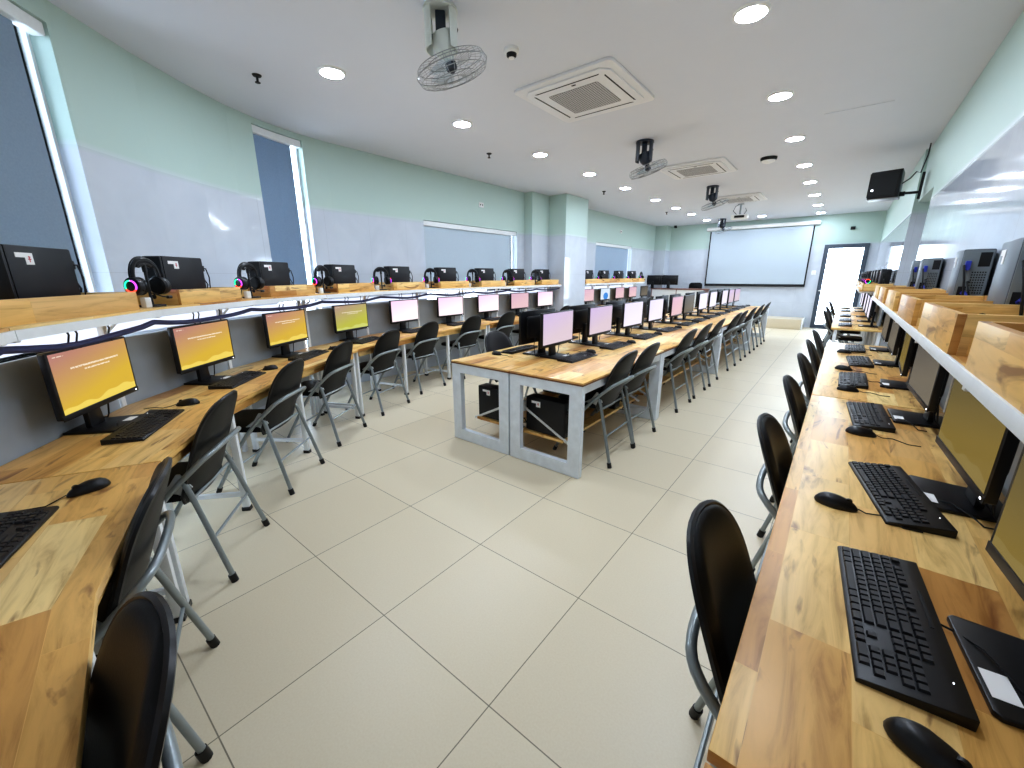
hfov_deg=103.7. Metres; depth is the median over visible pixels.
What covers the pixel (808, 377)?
folding chair
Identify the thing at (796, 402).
folding chair
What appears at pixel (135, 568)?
folding chair
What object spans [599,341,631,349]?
keyboard
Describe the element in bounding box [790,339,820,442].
folding chair
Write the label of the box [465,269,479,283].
headset
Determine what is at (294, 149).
window
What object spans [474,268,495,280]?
computer tower
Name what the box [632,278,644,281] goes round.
wooden tray
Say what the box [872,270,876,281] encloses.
computer tower
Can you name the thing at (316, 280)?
ear cup
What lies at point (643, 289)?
monitor
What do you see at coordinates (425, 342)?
folding chair
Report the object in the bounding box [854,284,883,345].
shelf
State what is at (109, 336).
cable bundle
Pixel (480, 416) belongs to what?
shelf
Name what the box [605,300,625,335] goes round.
monitor
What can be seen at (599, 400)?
folding chair
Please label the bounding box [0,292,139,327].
wooden tray
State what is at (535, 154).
diffuser
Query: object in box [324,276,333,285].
ear cup
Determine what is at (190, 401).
mouse
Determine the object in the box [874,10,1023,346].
wall
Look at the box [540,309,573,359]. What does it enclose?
monitor
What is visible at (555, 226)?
wall pillar
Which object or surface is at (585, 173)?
recessed light
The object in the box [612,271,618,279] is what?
headset
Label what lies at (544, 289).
cable bundle
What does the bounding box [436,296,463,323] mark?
monitor
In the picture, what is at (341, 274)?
computer tower
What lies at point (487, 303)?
monitor
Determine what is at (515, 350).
keyboard
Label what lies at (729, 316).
desk
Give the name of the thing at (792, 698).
computer desk
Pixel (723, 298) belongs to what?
monitor
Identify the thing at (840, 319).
keyboard
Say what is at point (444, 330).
computer desk
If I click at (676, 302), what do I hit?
monitor
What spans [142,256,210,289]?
computer tower
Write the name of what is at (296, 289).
wooden tray
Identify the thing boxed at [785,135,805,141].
recessed light
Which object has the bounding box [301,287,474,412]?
shelf
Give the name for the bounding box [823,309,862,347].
folding chair
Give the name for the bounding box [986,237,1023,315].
computer tower
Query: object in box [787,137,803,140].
diffuser
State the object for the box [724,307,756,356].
folding chair
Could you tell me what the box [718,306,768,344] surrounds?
desk
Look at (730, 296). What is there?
monitor
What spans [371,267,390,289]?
headset
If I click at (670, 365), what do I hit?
folding chair
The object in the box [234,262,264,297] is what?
headset
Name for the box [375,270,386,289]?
stand
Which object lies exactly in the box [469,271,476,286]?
stand
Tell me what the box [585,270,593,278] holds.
computer tower
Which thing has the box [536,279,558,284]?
wooden tray
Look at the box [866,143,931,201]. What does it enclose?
loudspeaker
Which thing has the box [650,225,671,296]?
wall
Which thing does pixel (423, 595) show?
floor
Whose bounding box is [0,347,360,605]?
computer desk
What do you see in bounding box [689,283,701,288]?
office chair
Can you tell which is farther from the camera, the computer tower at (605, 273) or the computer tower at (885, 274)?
the computer tower at (605, 273)
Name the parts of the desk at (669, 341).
frame, rail, frame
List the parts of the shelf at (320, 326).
post, panel, post, panel, post, panel, post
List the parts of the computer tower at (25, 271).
panel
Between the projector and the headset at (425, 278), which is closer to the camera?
the headset at (425, 278)
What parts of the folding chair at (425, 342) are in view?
seat, frame, leg, backrest, leg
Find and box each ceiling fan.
[417,0,486,90]
[629,138,667,179]
[701,185,727,210]
[715,218,731,233]
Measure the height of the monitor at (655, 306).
0.410 m
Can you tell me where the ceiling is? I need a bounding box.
[47,0,1023,226]
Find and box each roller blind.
[0,0,83,291]
[251,124,307,283]
[423,220,515,280]
[594,242,631,284]
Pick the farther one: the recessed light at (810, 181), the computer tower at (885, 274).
the recessed light at (810, 181)
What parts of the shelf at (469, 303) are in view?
post, panel, panel, panel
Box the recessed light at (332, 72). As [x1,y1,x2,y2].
[317,65,345,78]
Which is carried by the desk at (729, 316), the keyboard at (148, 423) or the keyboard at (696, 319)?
the keyboard at (696, 319)
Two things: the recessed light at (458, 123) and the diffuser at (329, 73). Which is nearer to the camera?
the diffuser at (329, 73)
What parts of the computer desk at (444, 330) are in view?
leg, leg, leg, leg, leg, leg, leg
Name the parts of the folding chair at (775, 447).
leg, frame, backrest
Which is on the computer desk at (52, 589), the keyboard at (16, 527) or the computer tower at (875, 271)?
the keyboard at (16, 527)
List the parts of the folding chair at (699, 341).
seat, frame, leg, backrest, leg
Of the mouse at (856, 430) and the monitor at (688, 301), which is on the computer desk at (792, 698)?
the mouse at (856, 430)
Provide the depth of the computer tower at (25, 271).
1.71 m
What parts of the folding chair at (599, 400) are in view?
seat, frame, leg, seat rail, backrest, leg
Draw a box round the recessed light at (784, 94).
[767,90,793,100]
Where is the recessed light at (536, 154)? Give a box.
[532,152,547,156]
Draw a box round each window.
[0,24,96,362]
[293,148,316,308]
[484,236,512,294]
[594,249,628,289]
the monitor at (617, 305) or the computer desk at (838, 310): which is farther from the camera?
the computer desk at (838, 310)
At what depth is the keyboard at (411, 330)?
5.29 m
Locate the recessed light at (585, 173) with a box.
[583,172,595,175]
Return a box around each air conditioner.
[515,57,653,122]
[657,157,736,179]
[715,192,767,203]
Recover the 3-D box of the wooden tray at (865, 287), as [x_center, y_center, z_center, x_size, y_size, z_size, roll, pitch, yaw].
[5.287,-1.417,5.857,0.310,0.090,0.932,12,19,37]
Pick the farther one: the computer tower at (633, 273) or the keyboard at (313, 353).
the computer tower at (633, 273)
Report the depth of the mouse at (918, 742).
0.61 m
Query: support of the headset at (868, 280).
on the stand
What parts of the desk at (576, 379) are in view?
frame, rail, frame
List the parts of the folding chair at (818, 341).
backrest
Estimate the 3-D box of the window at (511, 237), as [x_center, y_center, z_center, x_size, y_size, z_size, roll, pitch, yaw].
[-0.711,-2.061,7.151,0.040,1.360,2.280,12,19,37]
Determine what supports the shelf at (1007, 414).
on the floor
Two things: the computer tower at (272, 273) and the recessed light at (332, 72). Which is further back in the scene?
the computer tower at (272, 273)
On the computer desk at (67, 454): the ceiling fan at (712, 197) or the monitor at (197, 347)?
the monitor at (197, 347)
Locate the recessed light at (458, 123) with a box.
[452,120,471,127]
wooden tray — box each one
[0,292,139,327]
[125,287,241,304]
[241,284,314,296]
[314,283,374,292]
[376,282,424,289]
[426,281,468,287]
[469,280,504,286]
[505,280,534,284]
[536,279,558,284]
[585,279,604,282]
[604,279,619,282]
[611,278,632,281]
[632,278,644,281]
[860,283,892,290]
[874,285,906,298]
[878,287,943,302]
[885,290,948,310]
[897,294,992,325]
[918,302,1023,355]
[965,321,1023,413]
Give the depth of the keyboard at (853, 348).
3.93 m
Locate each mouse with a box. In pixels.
[24,477,110,509]
[145,398,199,408]
[259,365,277,370]
[492,351,508,356]
[575,349,595,353]
[814,492,922,532]
[835,365,872,373]
[837,349,871,355]
[837,385,889,396]
[845,426,920,446]
[883,716,972,767]
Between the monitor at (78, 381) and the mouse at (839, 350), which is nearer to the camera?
the monitor at (78, 381)
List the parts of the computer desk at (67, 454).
leg, leg, leg, leg, leg, leg, leg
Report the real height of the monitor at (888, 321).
0.410 m
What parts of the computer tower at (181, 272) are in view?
panel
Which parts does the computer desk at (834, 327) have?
leg, leg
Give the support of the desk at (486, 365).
on the floor
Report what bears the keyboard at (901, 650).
on the computer desk at (792, 698)
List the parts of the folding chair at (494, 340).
backrest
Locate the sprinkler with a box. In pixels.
[252,73,261,83]
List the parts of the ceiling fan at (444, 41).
swivel arm, ceiling plate, motor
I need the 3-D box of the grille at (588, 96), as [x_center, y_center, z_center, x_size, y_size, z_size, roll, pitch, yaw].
[0.649,-2.521,3.559,0.470,0.005,0.470,12,19,37]
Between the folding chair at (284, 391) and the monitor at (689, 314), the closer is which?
the folding chair at (284, 391)
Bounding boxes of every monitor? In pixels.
[36,336,141,434]
[167,319,234,384]
[262,309,308,357]
[332,303,368,340]
[389,299,418,330]
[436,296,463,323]
[477,294,498,318]
[510,292,528,315]
[519,308,554,356]
[537,291,552,307]
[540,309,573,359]
[568,303,594,344]
[584,289,593,303]
[584,304,612,346]
[598,288,609,304]
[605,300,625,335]
[614,287,623,300]
[619,301,642,336]
[628,286,636,301]
[630,297,647,328]
[640,286,647,297]
[643,298,663,330]
[647,275,661,287]
[652,295,669,322]
[661,275,678,287]
[665,296,682,323]
[666,294,680,319]
[678,294,694,320]
[685,292,695,315]
[692,291,704,312]
[693,292,707,316]
[704,291,716,313]
[715,289,723,307]
[716,290,727,309]
[723,289,734,308]
[730,288,740,306]
[855,293,865,311]
[856,293,871,317]
[857,294,874,322]
[858,296,877,327]
[869,313,892,351]
[873,320,909,368]
[880,332,918,390]
[887,345,949,428]
[909,378,1019,522]
[947,446,1023,729]
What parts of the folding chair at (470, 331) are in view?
seat, leg, frame, backrest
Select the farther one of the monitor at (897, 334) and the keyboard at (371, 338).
the keyboard at (371, 338)
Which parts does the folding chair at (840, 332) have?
backrest, seat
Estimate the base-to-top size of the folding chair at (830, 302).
0.901 m
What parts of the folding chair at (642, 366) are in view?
frame, leg, backrest, leg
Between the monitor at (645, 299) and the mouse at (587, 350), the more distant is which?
the monitor at (645, 299)
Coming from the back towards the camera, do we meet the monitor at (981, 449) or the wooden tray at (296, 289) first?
the wooden tray at (296, 289)
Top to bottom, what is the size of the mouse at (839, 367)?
0.035 m
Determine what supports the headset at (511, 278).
on the stand
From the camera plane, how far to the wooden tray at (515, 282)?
7.29 m
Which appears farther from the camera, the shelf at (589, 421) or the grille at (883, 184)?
the grille at (883, 184)
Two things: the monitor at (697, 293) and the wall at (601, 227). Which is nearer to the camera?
the monitor at (697, 293)
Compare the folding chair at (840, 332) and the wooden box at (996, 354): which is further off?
the folding chair at (840, 332)
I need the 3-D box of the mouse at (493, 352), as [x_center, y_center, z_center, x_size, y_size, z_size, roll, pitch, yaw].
[-0.088,-0.281,3.728,0.258,0.035,0.060,12,19,37]
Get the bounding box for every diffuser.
[320,69,343,78]
[454,122,469,126]
[534,153,545,156]
[735,6,766,22]
[769,93,790,100]
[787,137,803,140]
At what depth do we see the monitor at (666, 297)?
6.29 m
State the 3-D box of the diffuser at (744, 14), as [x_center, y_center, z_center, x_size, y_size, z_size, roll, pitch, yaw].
[1.458,-2.259,2.453,0.170,0.014,0.170,12,19,37]
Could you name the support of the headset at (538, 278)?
on the stand
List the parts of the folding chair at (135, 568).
seat, frame, backrest, leg, leg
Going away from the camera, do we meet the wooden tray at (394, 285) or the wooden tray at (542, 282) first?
the wooden tray at (394, 285)
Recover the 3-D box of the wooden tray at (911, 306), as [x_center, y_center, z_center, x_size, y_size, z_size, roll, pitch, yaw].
[2.010,-0.339,1.838,0.310,0.110,0.602,12,19,37]
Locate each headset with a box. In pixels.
[123,256,172,298]
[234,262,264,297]
[311,265,333,292]
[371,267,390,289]
[423,268,438,287]
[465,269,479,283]
[501,269,513,282]
[529,270,540,281]
[596,271,603,280]
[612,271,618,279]
[856,270,871,285]
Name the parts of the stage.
edge trim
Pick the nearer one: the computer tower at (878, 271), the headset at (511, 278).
the computer tower at (878, 271)
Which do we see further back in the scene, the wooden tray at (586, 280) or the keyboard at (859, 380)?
the wooden tray at (586, 280)
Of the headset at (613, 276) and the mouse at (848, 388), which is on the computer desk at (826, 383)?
the mouse at (848, 388)
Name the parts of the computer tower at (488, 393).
panel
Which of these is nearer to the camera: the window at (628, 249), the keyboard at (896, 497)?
the keyboard at (896, 497)
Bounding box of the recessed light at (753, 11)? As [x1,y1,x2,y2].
[732,1,771,23]
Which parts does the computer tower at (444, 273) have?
panel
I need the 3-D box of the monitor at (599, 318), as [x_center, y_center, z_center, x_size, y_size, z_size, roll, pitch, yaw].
[0.915,-0.618,4.251,0.213,0.410,0.536,11,19,36]
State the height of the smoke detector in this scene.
0.062 m
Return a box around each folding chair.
[81,591,183,767]
[94,457,219,763]
[164,390,269,582]
[216,358,324,494]
[287,340,366,446]
[345,329,409,415]
[392,321,445,394]
[440,316,481,378]
[478,312,514,352]
[480,331,537,427]
[512,308,544,345]
[553,350,637,468]
[583,342,659,446]
[631,328,697,412]
[663,323,712,398]
[670,318,725,386]
[685,499,755,767]
[701,312,742,370]
[702,310,748,362]
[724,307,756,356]
[733,304,764,349]
[734,302,770,343]
[751,413,792,582]
[757,375,806,537]
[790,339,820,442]
[790,353,815,455]
[806,329,823,403]
[822,301,853,341]
[823,306,860,344]
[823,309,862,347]
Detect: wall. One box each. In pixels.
[8,0,524,460]
[586,209,655,298]
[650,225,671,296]
[666,210,886,326]
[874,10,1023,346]
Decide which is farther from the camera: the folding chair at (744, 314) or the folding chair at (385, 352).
the folding chair at (744, 314)
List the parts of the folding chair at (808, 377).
leg, frame, backrest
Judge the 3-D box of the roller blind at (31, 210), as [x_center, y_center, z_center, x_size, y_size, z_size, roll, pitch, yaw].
[-2.553,-1.089,1.777,0.136,1.631,1.578,-4,16,-15]
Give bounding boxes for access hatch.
[824,100,894,127]
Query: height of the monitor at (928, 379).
0.410 m
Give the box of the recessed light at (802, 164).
[796,163,812,166]
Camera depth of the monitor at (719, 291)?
9.05 m
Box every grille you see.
[549,82,620,112]
[677,166,717,176]
[725,197,752,202]
[866,170,899,197]
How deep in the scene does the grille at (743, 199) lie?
8.31 m
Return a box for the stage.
[753,315,804,329]
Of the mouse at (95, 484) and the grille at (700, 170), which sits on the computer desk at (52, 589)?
the mouse at (95, 484)
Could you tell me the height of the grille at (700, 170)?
0.005 m
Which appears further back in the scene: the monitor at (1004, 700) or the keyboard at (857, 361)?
the keyboard at (857, 361)
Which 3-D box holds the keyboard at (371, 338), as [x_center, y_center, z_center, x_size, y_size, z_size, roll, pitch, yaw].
[-1.714,-0.509,4.615,0.276,0.027,0.450,3,15,13]
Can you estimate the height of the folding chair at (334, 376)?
0.901 m
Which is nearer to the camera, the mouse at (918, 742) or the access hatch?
the mouse at (918, 742)
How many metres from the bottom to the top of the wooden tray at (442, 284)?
0.090 m
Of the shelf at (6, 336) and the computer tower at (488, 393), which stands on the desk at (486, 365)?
the computer tower at (488, 393)
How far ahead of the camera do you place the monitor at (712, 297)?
7.75 m
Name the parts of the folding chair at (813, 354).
backrest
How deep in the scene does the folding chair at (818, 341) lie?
4.08 m
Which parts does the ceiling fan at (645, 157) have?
swivel arm, motor, ceiling plate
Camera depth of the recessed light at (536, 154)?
5.27 m
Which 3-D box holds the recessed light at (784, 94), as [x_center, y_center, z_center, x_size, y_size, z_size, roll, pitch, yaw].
[2.390,-2.566,3.587,0.210,0.014,0.210,12,19,37]
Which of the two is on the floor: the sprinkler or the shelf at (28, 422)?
the shelf at (28, 422)
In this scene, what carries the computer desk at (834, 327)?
on the floor
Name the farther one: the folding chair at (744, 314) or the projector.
the projector
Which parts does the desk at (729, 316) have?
frame, frame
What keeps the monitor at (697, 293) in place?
on the desk at (667, 315)
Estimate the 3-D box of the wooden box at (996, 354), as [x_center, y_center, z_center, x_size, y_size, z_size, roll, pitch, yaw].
[0.977,-0.002,0.595,0.310,0.110,0.602,12,19,37]
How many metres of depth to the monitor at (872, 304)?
5.66 m
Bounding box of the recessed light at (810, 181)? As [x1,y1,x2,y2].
[803,180,817,183]
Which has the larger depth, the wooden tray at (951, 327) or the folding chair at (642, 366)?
the folding chair at (642, 366)
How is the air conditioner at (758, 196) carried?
attached to the ceiling
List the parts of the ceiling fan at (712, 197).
motor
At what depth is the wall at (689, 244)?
11.60 m
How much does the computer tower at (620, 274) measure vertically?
0.290 m
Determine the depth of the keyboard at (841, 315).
7.12 m
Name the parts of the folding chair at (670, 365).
frame, leg, backrest, leg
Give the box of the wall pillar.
[524,191,588,310]
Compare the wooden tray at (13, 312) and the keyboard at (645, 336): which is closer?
the wooden tray at (13, 312)
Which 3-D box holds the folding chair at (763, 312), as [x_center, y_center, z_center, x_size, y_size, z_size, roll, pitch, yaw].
[5.314,-1.368,8.887,0.581,0.901,0.505,11,19,36]
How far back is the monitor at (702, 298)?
7.21 m
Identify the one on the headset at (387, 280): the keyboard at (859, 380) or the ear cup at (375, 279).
the ear cup at (375, 279)
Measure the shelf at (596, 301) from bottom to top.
1.278 m
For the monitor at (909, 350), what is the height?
0.410 m
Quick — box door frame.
[809,243,869,327]
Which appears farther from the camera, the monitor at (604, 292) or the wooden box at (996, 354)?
the monitor at (604, 292)
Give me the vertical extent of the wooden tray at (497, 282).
0.090 m
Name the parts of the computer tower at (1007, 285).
plate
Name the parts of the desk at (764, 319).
frame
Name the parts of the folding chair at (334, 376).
frame, seat, seat rail, leg, backrest, leg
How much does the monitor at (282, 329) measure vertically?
0.410 m
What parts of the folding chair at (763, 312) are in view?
leg, backrest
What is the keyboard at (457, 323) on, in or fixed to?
on the computer desk at (444, 330)
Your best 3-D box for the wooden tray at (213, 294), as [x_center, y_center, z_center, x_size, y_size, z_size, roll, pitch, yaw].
[-2.156,-0.595,2.696,0.310,0.090,0.602,-1,15,-2]
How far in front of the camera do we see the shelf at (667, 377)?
5.12 m
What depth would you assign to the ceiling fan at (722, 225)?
11.42 m
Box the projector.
[731,203,748,219]
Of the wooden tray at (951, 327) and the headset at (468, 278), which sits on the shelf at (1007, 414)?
the wooden tray at (951, 327)
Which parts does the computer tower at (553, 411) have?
panel, plate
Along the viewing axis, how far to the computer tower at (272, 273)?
3.56 m
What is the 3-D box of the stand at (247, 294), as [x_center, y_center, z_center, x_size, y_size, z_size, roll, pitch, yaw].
[-2.072,-0.799,3.155,0.090,0.247,0.135,3,15,11]
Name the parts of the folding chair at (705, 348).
frame, leg, backrest, leg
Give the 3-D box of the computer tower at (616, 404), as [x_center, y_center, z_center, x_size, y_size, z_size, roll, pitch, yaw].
[0.895,0.072,3.866,0.474,0.290,0.116,12,19,37]
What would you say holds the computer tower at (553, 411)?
on the desk at (576, 379)
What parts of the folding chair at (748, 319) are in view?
leg, leg, backrest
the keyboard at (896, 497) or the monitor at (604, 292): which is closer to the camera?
the keyboard at (896, 497)
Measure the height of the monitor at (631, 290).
0.410 m
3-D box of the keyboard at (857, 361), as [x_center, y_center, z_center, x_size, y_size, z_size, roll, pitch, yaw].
[2.980,-0.186,3.361,0.276,0.027,0.450,10,18,35]
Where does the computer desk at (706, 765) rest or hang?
on the floor
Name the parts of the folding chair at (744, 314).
leg, backrest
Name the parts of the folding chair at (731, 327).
frame, leg, backrest, leg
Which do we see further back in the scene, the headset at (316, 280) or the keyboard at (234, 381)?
the headset at (316, 280)
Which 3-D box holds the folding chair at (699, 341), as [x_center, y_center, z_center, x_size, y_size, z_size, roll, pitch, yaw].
[2.158,-0.339,5.089,0.581,0.901,0.505,12,19,38]
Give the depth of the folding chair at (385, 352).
4.33 m
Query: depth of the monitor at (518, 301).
7.52 m
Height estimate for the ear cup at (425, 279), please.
0.100 m
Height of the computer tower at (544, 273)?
0.290 m
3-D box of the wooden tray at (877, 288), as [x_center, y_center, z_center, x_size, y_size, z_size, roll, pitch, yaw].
[3.580,-0.851,3.727,0.310,0.110,0.602,12,19,37]
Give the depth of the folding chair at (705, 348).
5.37 m
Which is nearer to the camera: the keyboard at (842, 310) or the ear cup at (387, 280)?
the ear cup at (387, 280)
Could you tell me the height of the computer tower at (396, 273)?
0.290 m
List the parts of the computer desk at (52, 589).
leg, leg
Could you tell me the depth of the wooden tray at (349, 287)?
4.35 m
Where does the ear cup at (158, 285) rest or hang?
on the headset at (159, 285)
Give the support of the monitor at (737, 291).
on the desk at (717, 305)
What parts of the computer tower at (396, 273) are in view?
panel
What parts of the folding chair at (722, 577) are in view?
frame, leg, backrest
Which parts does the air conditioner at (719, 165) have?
panel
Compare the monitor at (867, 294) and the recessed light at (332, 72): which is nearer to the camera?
the recessed light at (332, 72)
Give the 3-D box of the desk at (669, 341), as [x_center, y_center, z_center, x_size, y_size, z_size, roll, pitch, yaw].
[2.050,-0.296,5.229,0.652,0.724,2.559,12,19,37]
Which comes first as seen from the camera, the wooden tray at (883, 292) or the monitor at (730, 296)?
the wooden tray at (883, 292)
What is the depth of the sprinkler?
3.20 m
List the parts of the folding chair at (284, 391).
frame, seat, leg, seat rail, backrest, leg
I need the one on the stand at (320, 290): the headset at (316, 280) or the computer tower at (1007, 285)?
the headset at (316, 280)
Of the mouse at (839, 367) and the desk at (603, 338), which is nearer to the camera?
the mouse at (839, 367)
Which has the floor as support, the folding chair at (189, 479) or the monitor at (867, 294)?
the folding chair at (189, 479)
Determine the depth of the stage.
11.19 m
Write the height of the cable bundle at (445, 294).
0.104 m
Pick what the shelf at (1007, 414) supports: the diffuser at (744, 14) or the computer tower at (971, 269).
the computer tower at (971, 269)
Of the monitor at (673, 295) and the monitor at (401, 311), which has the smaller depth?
the monitor at (401, 311)
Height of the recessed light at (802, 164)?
0.014 m
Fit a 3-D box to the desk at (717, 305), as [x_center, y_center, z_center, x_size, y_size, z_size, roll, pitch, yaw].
[4.598,-1.401,9.314,0.652,0.724,2.149,12,19,37]
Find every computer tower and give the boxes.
[0,244,86,299]
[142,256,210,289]
[248,261,293,285]
[324,264,358,283]
[384,266,412,281]
[434,267,458,280]
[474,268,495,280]
[479,383,525,422]
[508,269,525,279]
[526,393,568,438]
[534,269,549,279]
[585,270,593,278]
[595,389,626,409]
[599,270,609,278]
[614,271,623,278]
[627,271,635,277]
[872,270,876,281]
[874,270,879,282]
[878,269,892,283]
[906,260,920,286]
[914,258,943,288]
[946,248,996,295]
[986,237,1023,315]
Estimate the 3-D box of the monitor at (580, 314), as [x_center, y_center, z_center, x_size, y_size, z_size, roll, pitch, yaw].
[0.772,-0.657,4.399,0.213,0.410,0.536,12,19,38]
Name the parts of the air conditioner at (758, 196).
panel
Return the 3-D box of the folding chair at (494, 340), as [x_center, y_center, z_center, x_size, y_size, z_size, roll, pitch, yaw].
[0.027,-0.068,4.103,0.581,0.901,0.505,12,19,37]
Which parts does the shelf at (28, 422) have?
panel, post, panel, post, panel, post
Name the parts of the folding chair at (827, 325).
backrest, frame, seat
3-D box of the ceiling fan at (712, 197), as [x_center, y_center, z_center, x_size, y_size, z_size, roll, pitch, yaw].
[3.677,-3.361,7.288,0.433,0.406,0.456,2,15,10]
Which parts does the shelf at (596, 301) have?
panel, panel, panel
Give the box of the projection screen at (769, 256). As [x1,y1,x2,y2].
[704,220,820,286]
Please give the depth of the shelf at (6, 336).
1.32 m
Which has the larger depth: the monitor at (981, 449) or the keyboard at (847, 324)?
the keyboard at (847, 324)
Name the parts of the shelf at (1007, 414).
post, panel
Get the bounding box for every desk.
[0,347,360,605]
[0,462,186,767]
[310,321,488,416]
[451,342,593,454]
[467,315,518,356]
[509,346,663,478]
[573,323,671,374]
[608,324,722,418]
[645,310,715,321]
[651,288,709,307]
[682,312,752,372]
[693,305,736,311]
[703,762,713,767]
[707,395,1023,767]
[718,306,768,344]
[812,342,943,412]
[831,314,882,345]
[835,306,865,344]
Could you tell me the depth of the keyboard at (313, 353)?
3.69 m
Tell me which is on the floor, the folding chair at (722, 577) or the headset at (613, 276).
the folding chair at (722, 577)
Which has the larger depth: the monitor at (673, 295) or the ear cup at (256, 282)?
the monitor at (673, 295)
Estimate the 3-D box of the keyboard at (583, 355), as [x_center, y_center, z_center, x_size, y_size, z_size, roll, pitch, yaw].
[0.543,-0.254,3.638,0.276,0.027,0.450,12,19,38]
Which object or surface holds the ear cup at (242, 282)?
on the headset at (257, 282)
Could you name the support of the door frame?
in the wall at (689, 244)
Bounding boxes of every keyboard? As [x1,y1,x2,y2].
[0,506,58,567]
[100,409,184,444]
[208,371,265,388]
[288,349,328,360]
[352,336,379,343]
[402,327,420,332]
[447,321,464,325]
[485,317,500,320]
[500,345,537,353]
[557,351,597,362]
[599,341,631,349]
[633,333,658,339]
[656,327,679,331]
[677,321,695,325]
[691,318,707,321]
[703,314,718,317]
[837,546,1023,731]
[838,322,856,326]
[838,372,892,389]
[839,318,857,321]
[840,314,855,316]
[841,309,854,311]
[845,344,877,353]
[846,356,892,367]
[846,401,926,432]
[848,461,993,538]
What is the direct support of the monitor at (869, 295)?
on the computer desk at (834, 327)
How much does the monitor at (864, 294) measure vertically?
0.410 m
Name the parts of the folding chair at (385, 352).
seat, frame, leg, seat rail, backrest, leg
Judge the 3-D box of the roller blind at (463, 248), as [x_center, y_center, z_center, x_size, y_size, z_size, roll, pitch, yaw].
[-0.657,-2.205,7.067,0.070,1.031,2.272,12,19,37]
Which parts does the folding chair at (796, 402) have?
leg, frame, backrest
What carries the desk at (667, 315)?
on the floor
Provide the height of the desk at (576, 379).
0.724 m
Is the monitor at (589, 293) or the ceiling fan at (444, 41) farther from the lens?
the monitor at (589, 293)
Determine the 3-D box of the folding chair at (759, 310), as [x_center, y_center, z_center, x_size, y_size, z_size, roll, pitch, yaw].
[4.750,-1.184,8.209,0.581,0.901,0.505,11,19,36]
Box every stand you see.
[138,263,166,307]
[243,267,260,298]
[318,269,330,292]
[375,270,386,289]
[426,271,435,287]
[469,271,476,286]
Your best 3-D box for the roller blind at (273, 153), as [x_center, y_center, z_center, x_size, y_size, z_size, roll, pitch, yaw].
[-2.550,-1.867,4.537,0.086,1.701,0.608,6,16,22]
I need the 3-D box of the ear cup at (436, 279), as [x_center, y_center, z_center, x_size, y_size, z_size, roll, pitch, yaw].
[-1.084,-1.491,5.753,0.106,0.100,0.090,12,19,37]
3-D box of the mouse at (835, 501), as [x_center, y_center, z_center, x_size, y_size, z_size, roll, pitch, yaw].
[1.088,0.384,1.238,0.258,0.035,0.060,14,21,43]
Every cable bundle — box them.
[0,300,323,355]
[324,291,472,303]
[473,287,559,293]
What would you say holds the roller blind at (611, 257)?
attached to the window at (628, 249)
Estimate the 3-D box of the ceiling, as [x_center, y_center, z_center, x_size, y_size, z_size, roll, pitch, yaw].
[2.448,-3.225,5.858,6.900,0.080,15.800,12,19,37]
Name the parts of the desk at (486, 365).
frame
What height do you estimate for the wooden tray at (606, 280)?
0.090 m
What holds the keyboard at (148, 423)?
on the computer desk at (67, 454)
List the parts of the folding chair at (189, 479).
seat, frame, leg, seat rail, backrest, leg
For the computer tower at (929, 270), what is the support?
on the shelf at (1007, 414)
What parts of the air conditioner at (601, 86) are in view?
panel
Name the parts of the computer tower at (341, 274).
panel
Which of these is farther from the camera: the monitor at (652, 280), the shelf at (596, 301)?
the monitor at (652, 280)
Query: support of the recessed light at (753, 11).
in the ceiling
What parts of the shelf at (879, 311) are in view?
post, post, post, panel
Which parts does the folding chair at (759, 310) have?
backrest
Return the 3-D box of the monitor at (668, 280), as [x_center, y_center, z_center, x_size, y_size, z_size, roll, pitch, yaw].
[5.047,-3.287,12.943,0.536,0.410,0.213,9,18,32]
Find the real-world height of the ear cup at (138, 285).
0.100 m
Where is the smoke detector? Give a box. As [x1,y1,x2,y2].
[504,45,518,59]
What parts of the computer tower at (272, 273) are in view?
panel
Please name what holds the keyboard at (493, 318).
on the computer desk at (492, 324)
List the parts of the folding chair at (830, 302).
backrest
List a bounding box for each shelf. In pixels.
[0,294,326,465]
[0,328,17,345]
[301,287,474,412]
[461,284,561,356]
[477,391,559,424]
[523,397,634,442]
[584,281,644,304]
[634,358,701,394]
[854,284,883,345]
[872,296,1023,496]
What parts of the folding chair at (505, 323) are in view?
frame, backrest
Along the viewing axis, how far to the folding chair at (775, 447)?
1.58 m
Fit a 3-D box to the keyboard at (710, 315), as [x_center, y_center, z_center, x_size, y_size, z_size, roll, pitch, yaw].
[3.498,-1.217,7.193,0.276,0.027,0.450,13,20,40]
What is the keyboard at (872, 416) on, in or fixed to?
on the computer desk at (792, 698)
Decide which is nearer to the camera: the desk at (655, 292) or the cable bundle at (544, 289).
the cable bundle at (544, 289)
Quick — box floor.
[145,315,858,767]
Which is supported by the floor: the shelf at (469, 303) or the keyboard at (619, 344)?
the shelf at (469, 303)
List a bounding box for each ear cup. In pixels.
[123,277,148,295]
[149,277,170,294]
[234,277,249,289]
[250,277,264,288]
[311,276,321,286]
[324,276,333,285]
[371,276,378,284]
[384,276,390,284]
[423,276,428,282]
[433,276,438,282]
[863,278,871,283]
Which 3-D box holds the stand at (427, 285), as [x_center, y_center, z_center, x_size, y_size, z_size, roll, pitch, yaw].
[-1.166,-1.487,5.707,0.135,0.247,0.090,-8,17,-27]
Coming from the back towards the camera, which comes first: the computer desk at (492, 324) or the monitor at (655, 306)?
the computer desk at (492, 324)

